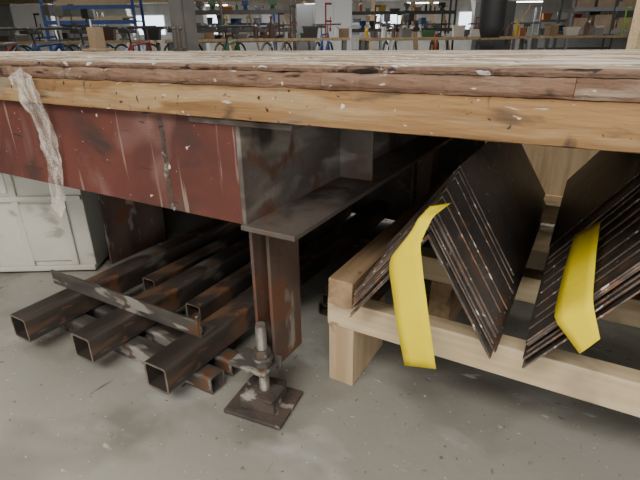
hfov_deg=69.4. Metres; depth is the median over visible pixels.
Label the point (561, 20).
shelf
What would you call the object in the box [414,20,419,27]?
bench vise
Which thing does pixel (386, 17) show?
press
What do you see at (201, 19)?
tall cabinet
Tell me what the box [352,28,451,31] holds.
shelf
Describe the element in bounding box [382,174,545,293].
steel angle
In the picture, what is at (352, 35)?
shelf
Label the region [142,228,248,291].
tube
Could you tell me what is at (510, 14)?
tall cabinet
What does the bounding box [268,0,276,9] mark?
bench vise
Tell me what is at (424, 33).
storage bin
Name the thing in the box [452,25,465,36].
storage bin
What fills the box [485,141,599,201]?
wooden crate
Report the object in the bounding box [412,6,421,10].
cardboard box
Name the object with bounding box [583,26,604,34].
storage bin
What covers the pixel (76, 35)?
storage bin
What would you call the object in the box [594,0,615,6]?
cardboard box
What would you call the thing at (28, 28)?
bicycle
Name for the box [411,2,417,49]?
plank
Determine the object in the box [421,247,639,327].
board
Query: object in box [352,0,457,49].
storage rack
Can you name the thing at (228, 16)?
plank
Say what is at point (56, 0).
plank
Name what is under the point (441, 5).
bench vise
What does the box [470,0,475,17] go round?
plank
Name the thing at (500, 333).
steel angle
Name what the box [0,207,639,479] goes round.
floor
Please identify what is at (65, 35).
storage bin
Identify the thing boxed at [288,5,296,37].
clamp
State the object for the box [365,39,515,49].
bench
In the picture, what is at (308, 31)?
storage bin
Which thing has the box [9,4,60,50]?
tall cabinet
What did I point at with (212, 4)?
bench vise
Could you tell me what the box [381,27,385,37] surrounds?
paint can
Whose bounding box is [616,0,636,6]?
cardboard box
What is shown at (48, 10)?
press
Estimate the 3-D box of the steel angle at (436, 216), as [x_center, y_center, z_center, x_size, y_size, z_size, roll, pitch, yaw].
[0.397,-0.089,1.198,0.292,0.225,0.805,12,26,27]
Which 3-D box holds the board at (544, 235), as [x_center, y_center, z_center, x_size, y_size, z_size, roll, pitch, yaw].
[0.924,0.040,1.363,1.123,0.071,0.061,12,26,27]
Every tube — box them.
[10,219,241,341]
[60,314,224,394]
[71,236,250,362]
[85,303,240,376]
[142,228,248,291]
[143,201,386,393]
[185,205,351,320]
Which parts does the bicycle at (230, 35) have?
frame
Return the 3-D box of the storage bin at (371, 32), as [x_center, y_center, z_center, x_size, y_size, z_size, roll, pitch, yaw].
[1.432,-5.435,12.261,0.205,0.199,0.144,-2,23,-4]
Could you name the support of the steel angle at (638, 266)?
on the steel angle at (638, 269)
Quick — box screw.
[172,26,187,50]
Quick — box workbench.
[0,50,639,429]
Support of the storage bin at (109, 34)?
on the bench at (157, 42)
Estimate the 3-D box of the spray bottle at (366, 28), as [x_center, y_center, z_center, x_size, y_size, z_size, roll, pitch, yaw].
[0.845,-3.792,8.407,0.066,0.208,0.066,12,26,27]
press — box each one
[41,4,67,40]
[80,9,93,40]
[383,14,391,36]
[403,14,414,28]
[418,18,425,36]
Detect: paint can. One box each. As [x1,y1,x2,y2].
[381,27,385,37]
[519,28,525,35]
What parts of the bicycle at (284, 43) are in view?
frame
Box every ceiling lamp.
[406,0,439,3]
[510,0,544,1]
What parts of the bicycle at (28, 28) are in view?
frame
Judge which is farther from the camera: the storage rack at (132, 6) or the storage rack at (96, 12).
the storage rack at (96, 12)
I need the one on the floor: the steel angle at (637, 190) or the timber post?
the timber post
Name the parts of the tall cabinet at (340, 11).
door, door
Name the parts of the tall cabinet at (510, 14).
door, door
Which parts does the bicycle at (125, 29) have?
frame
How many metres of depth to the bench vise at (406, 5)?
13.32 m
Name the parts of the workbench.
adhesive tape strip, steel channel rail, leg, threaded rod, plate, leg, panel, leg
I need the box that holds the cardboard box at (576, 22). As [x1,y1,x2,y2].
[565,18,591,29]
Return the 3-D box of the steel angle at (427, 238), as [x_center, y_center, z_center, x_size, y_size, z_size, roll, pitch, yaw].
[0.392,-0.050,1.212,0.292,0.221,0.827,12,26,27]
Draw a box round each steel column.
[90,9,97,25]
[168,0,198,50]
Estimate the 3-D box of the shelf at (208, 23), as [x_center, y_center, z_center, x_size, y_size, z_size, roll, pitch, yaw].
[-3.540,-9.296,19.936,3.200,0.090,0.700,-1,23,0]
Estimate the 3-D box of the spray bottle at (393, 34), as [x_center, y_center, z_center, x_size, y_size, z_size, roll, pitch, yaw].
[1.340,-3.811,8.402,0.076,0.237,0.076,12,26,27]
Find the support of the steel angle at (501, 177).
on the steel angle at (512, 277)
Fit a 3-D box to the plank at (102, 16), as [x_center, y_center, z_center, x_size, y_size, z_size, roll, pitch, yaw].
[-5.529,-5.525,11.475,1.726,0.040,0.100,-1,23,0]
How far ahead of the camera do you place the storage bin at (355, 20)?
20.68 m
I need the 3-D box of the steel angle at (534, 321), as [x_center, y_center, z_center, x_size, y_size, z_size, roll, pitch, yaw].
[0.723,-0.059,1.059,0.316,0.231,0.856,12,26,27]
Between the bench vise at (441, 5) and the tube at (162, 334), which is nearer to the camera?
the tube at (162, 334)
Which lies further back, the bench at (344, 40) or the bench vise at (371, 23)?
the bench vise at (371, 23)
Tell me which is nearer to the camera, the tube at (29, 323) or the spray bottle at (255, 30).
the tube at (29, 323)
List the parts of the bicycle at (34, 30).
frame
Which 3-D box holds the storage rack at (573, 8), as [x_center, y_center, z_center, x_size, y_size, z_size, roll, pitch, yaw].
[7.279,-5.171,11.385,2.660,2.000,0.700,-1,23,0]
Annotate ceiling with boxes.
[0,0,454,5]
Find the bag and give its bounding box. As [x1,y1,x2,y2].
[479,0,507,37]
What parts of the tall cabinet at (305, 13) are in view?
door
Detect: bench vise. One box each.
[195,1,203,10]
[208,1,216,9]
[217,18,224,25]
[240,0,248,9]
[254,18,261,27]
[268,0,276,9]
[359,21,367,28]
[369,21,375,28]
[403,3,409,10]
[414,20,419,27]
[438,2,447,10]
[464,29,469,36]
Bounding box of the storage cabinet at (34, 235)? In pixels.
[0,173,108,271]
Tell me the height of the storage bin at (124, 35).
0.220 m
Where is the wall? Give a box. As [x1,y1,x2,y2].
[0,0,633,50]
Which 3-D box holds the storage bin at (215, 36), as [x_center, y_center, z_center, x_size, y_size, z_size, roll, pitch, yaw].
[-2.837,-5.578,12.768,0.294,0.152,0.206,-1,23,-1]
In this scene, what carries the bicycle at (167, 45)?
on the platform
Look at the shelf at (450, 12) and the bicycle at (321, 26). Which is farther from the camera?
the shelf at (450, 12)
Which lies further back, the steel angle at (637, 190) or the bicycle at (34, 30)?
the bicycle at (34, 30)
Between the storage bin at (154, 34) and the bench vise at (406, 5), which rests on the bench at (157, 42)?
the storage bin at (154, 34)
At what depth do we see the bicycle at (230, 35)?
9.73 m
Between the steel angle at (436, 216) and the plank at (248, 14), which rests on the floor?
the plank at (248, 14)
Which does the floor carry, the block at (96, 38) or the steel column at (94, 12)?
the steel column at (94, 12)
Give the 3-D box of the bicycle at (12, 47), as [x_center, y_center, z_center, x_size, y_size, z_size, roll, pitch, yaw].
[-6.968,-4.048,9.982,0.612,1.019,1.662,12,26,27]
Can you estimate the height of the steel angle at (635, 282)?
0.234 m
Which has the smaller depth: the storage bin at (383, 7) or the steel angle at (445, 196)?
the steel angle at (445, 196)
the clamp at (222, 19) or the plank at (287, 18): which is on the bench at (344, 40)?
the clamp at (222, 19)
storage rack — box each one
[39,0,145,50]
[60,12,108,47]
[195,0,295,50]
[208,14,277,50]
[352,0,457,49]
[352,15,382,49]
[529,7,618,49]
[552,0,634,49]
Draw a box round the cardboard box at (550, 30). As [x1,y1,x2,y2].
[544,23,560,35]
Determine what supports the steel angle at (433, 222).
on the steel angle at (430, 224)
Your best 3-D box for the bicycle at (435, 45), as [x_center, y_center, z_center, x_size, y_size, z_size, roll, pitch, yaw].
[2.542,-4.357,10.457,0.612,1.019,1.677,12,26,27]
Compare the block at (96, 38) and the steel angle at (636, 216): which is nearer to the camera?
the steel angle at (636, 216)
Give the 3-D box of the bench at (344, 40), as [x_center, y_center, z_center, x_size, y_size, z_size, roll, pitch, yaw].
[-1.009,-2.999,7.960,3.000,0.860,0.700,-1,23,0]
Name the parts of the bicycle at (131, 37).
frame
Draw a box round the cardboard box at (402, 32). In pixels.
[398,27,413,36]
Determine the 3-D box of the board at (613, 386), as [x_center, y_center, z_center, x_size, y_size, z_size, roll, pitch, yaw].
[0.551,0.270,0.833,1.203,0.071,0.044,12,26,27]
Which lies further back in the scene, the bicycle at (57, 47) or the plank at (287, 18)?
the plank at (287, 18)
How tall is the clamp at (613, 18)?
0.595 m
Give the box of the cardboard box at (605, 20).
[587,14,612,29]
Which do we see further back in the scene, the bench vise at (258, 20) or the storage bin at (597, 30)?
the bench vise at (258, 20)
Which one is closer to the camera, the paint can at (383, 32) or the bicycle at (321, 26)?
the paint can at (383, 32)
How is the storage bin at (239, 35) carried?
on the bench at (344, 40)
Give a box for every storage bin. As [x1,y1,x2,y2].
[0,36,13,41]
[62,33,69,37]
[75,34,85,37]
[103,29,115,40]
[116,31,128,39]
[142,29,161,39]
[207,17,212,22]
[214,35,221,38]
[222,6,233,9]
[227,19,238,24]
[233,33,248,38]
[261,15,270,22]
[302,26,318,37]
[353,18,360,22]
[370,31,377,37]
[377,5,386,10]
[389,8,399,10]
[420,30,435,36]
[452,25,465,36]
[541,13,552,19]
[557,12,568,18]
[563,27,580,35]
[573,14,582,17]
[583,26,604,34]
[586,11,600,17]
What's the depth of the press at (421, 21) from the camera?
12.24 m
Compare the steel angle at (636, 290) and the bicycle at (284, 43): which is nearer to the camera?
the steel angle at (636, 290)
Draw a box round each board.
[328,298,639,417]
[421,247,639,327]
[532,225,553,252]
[541,200,560,224]
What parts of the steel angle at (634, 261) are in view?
yellow tape strip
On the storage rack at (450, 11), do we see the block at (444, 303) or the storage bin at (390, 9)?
the storage bin at (390, 9)
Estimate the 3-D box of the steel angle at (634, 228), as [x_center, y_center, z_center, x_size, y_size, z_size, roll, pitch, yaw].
[0.742,-0.090,1.084,0.308,0.224,0.831,12,26,27]
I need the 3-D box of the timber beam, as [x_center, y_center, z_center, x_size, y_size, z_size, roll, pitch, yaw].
[0.300,-0.061,1.441,0.061,0.065,1.041,12,26,27]
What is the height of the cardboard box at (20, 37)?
0.142 m
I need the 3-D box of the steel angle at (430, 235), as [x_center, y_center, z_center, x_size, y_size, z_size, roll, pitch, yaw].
[0.395,-0.058,1.212,0.288,0.219,0.844,12,26,27]
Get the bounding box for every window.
[136,16,164,34]
[207,15,217,33]
[376,15,400,28]
[459,12,471,28]
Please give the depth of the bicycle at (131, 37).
9.65 m
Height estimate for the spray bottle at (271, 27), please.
0.337 m
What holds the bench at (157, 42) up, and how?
on the floor
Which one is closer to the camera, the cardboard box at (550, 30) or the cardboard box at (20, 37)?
the cardboard box at (20, 37)
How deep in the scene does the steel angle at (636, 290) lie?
0.74 m
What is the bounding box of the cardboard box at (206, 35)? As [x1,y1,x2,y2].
[202,31,214,38]
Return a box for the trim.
[0,0,314,3]
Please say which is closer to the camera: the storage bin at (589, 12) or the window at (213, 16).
the storage bin at (589, 12)
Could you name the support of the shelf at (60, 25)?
attached to the storage rack at (96, 12)
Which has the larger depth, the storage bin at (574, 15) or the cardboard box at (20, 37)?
the storage bin at (574, 15)
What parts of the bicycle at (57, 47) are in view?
frame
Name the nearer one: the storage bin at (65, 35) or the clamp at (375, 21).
the clamp at (375, 21)
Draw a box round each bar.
[51,269,215,337]
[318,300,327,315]
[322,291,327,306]
[371,240,427,293]
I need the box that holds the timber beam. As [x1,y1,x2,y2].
[328,172,453,308]
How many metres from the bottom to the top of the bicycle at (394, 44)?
1.019 m
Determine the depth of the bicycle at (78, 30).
5.97 m
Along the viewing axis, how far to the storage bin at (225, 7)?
10.93 m
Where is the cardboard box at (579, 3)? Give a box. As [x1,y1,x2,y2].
[568,0,594,7]
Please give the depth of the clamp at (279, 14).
7.61 m
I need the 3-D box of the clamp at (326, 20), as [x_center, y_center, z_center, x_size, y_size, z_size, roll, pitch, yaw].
[0.119,-3.634,7.648,0.150,0.527,0.100,-7,24,-15]
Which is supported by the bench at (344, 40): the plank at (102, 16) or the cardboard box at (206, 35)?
the cardboard box at (206, 35)
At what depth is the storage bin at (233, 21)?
11.04 m
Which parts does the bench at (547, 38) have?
leg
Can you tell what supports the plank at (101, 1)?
on the plank at (95, 3)
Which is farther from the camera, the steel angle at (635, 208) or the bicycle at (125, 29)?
the bicycle at (125, 29)
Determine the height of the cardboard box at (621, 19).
0.276 m
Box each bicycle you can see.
[0,27,28,50]
[0,27,30,50]
[13,26,73,50]
[19,27,75,50]
[65,26,116,50]
[70,26,120,50]
[114,25,155,50]
[118,26,166,50]
[163,25,202,50]
[167,25,211,32]
[212,25,256,50]
[214,24,247,50]
[261,24,294,50]
[313,23,340,49]
[380,23,406,49]
[424,23,451,49]
[468,23,480,49]
[511,22,539,49]
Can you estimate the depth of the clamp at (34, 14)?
8.14 m
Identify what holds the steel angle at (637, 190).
on the steel angle at (636, 198)
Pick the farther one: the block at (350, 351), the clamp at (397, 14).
the clamp at (397, 14)
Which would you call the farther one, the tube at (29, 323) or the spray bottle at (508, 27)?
the spray bottle at (508, 27)
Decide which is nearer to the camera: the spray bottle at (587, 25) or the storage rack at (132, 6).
the spray bottle at (587, 25)
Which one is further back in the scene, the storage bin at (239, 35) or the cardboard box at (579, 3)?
the cardboard box at (579, 3)
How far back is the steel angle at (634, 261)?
0.74 m
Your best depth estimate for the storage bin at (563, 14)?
19.73 m
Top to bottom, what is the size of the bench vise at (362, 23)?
0.220 m
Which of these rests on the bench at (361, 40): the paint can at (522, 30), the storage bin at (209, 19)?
the paint can at (522, 30)
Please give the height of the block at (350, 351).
0.163 m
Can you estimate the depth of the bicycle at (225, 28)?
6.36 m
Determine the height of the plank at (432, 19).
2.206 m
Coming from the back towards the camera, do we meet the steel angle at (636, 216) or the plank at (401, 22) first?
the plank at (401, 22)
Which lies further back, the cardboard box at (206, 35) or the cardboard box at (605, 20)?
the cardboard box at (605, 20)
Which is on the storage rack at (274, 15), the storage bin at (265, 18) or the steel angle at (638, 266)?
the storage bin at (265, 18)
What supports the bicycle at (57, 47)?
on the platform
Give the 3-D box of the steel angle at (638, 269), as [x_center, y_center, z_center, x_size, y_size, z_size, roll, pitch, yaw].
[0.717,-0.040,1.059,0.306,0.221,0.893,12,26,27]
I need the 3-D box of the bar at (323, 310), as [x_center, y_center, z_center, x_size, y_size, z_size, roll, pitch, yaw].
[0.177,0.100,1.692,0.045,0.045,0.660,12,26,27]
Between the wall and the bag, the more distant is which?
the wall
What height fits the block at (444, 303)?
0.164 m
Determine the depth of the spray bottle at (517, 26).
8.34 m
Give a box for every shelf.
[40,5,140,9]
[44,20,142,24]
[60,25,103,26]
[195,9,292,14]
[197,28,293,32]
[208,23,265,25]
[352,10,455,14]
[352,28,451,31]
[352,35,380,36]
[535,19,565,21]
[536,47,609,49]
[558,30,629,33]
[561,6,634,10]
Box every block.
[82,27,114,51]
[329,291,384,385]
[428,280,461,320]
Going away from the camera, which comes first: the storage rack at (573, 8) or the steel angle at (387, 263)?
the steel angle at (387, 263)
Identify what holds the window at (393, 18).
in the wall
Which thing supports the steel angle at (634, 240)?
on the steel angle at (534, 321)
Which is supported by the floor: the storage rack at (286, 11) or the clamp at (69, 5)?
the storage rack at (286, 11)
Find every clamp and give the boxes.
[33,13,44,40]
[67,4,79,40]
[219,0,227,38]
[276,13,284,37]
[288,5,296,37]
[322,3,331,37]
[371,5,380,37]
[396,14,400,36]
[437,11,447,36]
[606,0,622,34]
[617,6,631,34]
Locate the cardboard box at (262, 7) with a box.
[254,6,264,9]
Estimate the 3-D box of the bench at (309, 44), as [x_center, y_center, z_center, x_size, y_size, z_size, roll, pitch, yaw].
[-2.217,-5.143,13.023,4.000,0.860,0.700,-1,23,0]
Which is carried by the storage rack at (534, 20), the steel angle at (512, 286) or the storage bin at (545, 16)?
the storage bin at (545, 16)
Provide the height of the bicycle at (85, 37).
1.019 m
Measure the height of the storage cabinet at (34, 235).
0.440 m
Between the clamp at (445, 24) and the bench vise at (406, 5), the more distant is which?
the bench vise at (406, 5)
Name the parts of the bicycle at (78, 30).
frame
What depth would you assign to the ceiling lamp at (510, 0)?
22.11 m
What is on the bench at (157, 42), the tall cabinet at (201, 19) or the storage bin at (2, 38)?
the storage bin at (2, 38)
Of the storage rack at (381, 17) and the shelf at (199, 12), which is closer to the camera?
the shelf at (199, 12)
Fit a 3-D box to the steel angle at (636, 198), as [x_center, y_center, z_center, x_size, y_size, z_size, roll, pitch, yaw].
[0.769,-0.122,1.113,0.316,0.236,0.727,12,26,27]
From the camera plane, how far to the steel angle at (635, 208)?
0.83 m
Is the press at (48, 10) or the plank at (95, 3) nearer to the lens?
the press at (48, 10)
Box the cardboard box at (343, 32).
[337,26,350,37]
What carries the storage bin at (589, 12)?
on the storage rack at (534, 20)
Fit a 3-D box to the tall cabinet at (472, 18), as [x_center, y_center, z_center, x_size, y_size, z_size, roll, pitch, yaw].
[6.270,-7.629,17.309,1.200,1.900,0.490,-1,23,0]
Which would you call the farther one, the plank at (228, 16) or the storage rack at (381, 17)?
the storage rack at (381, 17)
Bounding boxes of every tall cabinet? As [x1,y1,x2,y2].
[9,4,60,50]
[168,3,209,50]
[296,4,314,50]
[315,0,351,49]
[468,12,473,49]
[471,1,516,49]
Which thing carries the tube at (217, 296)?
on the tube
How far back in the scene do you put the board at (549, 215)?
1.68 m
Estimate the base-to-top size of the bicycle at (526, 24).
1.019 m
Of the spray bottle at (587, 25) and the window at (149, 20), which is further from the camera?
the window at (149, 20)
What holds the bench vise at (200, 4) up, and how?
on the storage rack at (286, 11)
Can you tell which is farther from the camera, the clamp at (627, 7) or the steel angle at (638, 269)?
the clamp at (627, 7)
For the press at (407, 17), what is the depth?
12.13 m
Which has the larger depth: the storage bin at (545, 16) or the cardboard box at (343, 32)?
the storage bin at (545, 16)
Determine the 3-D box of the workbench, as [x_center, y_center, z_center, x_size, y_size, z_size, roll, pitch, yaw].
[-0.586,-0.327,1.817,6.000,0.750,1.348,12,26,27]
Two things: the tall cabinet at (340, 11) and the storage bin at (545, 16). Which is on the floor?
the tall cabinet at (340, 11)
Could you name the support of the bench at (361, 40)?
on the floor
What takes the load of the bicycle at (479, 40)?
on the platform
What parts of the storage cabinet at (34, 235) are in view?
panel, panel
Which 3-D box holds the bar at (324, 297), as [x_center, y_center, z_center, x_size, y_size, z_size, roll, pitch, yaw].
[0.188,0.069,1.648,0.045,0.045,0.660,12,26,27]
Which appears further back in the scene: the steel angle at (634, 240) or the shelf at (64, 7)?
the shelf at (64, 7)
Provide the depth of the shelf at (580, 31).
11.08 m
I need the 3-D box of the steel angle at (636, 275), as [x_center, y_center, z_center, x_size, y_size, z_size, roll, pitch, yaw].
[0.724,-0.022,1.071,0.313,0.232,0.899,12,26,27]
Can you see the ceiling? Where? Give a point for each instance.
(352, 0)
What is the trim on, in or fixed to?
attached to the ceiling
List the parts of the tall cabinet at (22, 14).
door, door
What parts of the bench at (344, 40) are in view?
leg, leg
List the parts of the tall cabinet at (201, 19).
door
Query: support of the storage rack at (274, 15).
on the floor
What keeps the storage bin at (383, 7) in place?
on the storage rack at (450, 11)
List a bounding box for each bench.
[0,40,162,50]
[165,37,349,50]
[165,41,311,50]
[356,36,541,49]
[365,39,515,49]
[529,35,628,49]
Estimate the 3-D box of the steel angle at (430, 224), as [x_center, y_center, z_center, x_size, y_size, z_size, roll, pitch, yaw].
[0.390,-0.066,1.196,0.289,0.221,0.800,12,26,27]
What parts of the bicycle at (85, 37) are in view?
frame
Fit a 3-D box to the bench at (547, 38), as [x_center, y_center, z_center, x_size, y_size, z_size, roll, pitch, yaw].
[5.589,-3.457,8.862,3.000,0.860,0.700,-1,23,0]
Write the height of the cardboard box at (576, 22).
0.277 m
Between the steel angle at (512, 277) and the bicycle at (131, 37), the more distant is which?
the bicycle at (131, 37)
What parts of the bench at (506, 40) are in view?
leg, leg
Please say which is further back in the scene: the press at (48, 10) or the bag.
the press at (48, 10)
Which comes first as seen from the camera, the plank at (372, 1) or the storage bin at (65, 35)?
the plank at (372, 1)
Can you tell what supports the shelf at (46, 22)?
attached to the storage rack at (132, 6)
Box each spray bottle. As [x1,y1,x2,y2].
[135,29,139,39]
[253,21,258,38]
[268,16,274,37]
[364,25,367,37]
[391,23,395,36]
[506,24,509,35]
[513,20,519,35]
[583,16,590,34]
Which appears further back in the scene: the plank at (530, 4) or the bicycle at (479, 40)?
the plank at (530, 4)
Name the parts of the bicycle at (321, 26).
frame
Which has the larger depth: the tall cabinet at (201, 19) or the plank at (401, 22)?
the plank at (401, 22)
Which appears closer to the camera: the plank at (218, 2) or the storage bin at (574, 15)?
the plank at (218, 2)
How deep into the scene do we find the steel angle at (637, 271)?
0.73 m
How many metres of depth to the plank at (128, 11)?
15.28 m
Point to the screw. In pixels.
(177, 29)
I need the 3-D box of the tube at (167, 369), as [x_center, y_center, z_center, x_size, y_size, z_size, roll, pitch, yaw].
[-0.051,0.088,1.566,0.071,0.071,1.300,12,26,27]
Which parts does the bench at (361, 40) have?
leg, leg, leg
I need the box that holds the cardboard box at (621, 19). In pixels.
[611,17,632,29]
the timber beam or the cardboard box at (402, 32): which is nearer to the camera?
the timber beam
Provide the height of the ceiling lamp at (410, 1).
0.265 m
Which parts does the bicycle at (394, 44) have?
frame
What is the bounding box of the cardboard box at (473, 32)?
[468,27,479,36]
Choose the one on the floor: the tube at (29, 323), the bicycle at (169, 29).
the bicycle at (169, 29)
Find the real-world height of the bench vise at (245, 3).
0.220 m
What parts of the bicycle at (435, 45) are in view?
frame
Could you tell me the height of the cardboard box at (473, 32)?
0.161 m
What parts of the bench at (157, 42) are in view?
leg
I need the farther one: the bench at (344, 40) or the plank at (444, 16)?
the plank at (444, 16)
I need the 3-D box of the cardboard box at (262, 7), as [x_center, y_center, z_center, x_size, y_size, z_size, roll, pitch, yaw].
[-1.439,-5.503,10.984,0.204,0.102,0.294,1,23,4]
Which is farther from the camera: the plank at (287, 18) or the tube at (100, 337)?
the plank at (287, 18)
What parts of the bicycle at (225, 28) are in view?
frame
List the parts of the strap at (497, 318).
yellow tape strip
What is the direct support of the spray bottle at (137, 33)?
on the bench at (157, 42)
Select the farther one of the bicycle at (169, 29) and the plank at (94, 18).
the plank at (94, 18)
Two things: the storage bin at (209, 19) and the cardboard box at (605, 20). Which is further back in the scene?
the storage bin at (209, 19)
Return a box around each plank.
[52,3,127,4]
[53,1,130,3]
[55,18,123,20]
[56,0,129,1]
[62,16,132,18]
[126,3,141,50]
[216,4,232,50]
[217,0,234,50]
[248,14,259,50]
[282,8,297,50]
[369,0,375,49]
[396,14,403,42]
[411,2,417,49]
[429,0,435,46]
[441,8,449,49]
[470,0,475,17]
[511,2,531,42]
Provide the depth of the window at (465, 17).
24.35 m
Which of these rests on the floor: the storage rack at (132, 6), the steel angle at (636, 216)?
the storage rack at (132, 6)
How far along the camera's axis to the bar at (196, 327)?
1.22 m
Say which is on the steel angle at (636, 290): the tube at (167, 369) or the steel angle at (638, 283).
the steel angle at (638, 283)
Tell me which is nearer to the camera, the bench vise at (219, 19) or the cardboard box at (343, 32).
the cardboard box at (343, 32)
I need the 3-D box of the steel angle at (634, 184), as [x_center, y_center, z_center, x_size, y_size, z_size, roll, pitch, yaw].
[0.774,-0.148,1.122,0.308,0.223,0.675,12,26,27]
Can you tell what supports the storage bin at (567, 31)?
on the bench at (547, 38)
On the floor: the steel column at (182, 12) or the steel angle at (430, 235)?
the steel column at (182, 12)
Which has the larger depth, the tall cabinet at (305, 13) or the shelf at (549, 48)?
the shelf at (549, 48)
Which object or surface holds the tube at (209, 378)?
on the floor
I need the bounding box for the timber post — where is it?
[626,0,639,49]
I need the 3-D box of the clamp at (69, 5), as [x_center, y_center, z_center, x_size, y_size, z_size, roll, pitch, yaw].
[-4.386,-3.861,8.213,0.150,0.595,0.100,5,24,13]
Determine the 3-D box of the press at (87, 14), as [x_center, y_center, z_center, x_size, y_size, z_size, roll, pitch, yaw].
[-4.088,-3.826,8.232,0.197,0.509,0.294,-3,23,-6]
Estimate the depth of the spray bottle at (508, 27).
8.38 m
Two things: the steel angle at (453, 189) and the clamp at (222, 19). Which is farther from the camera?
the clamp at (222, 19)
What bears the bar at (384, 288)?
on the floor
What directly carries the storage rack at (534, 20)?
on the floor
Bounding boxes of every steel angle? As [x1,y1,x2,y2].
[350,230,492,355]
[350,237,492,358]
[352,223,496,347]
[353,217,494,336]
[353,217,541,352]
[353,218,495,343]
[354,214,497,336]
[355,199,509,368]
[365,191,503,312]
[369,180,512,309]
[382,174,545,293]
[385,169,543,282]
[386,141,544,274]
[522,277,639,359]
[522,284,639,368]
[524,283,639,359]
[526,264,639,344]
[526,270,639,352]
[527,221,639,353]
[528,243,639,329]
[528,268,639,345]
[529,271,637,345]
[535,231,639,316]
[536,219,639,306]
[540,210,639,293]
[543,200,639,283]
[544,192,639,273]
[547,174,639,258]
[547,186,639,263]
[549,150,639,246]
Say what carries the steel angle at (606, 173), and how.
on the steel angle at (634, 184)
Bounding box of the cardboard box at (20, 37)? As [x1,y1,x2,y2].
[14,33,35,40]

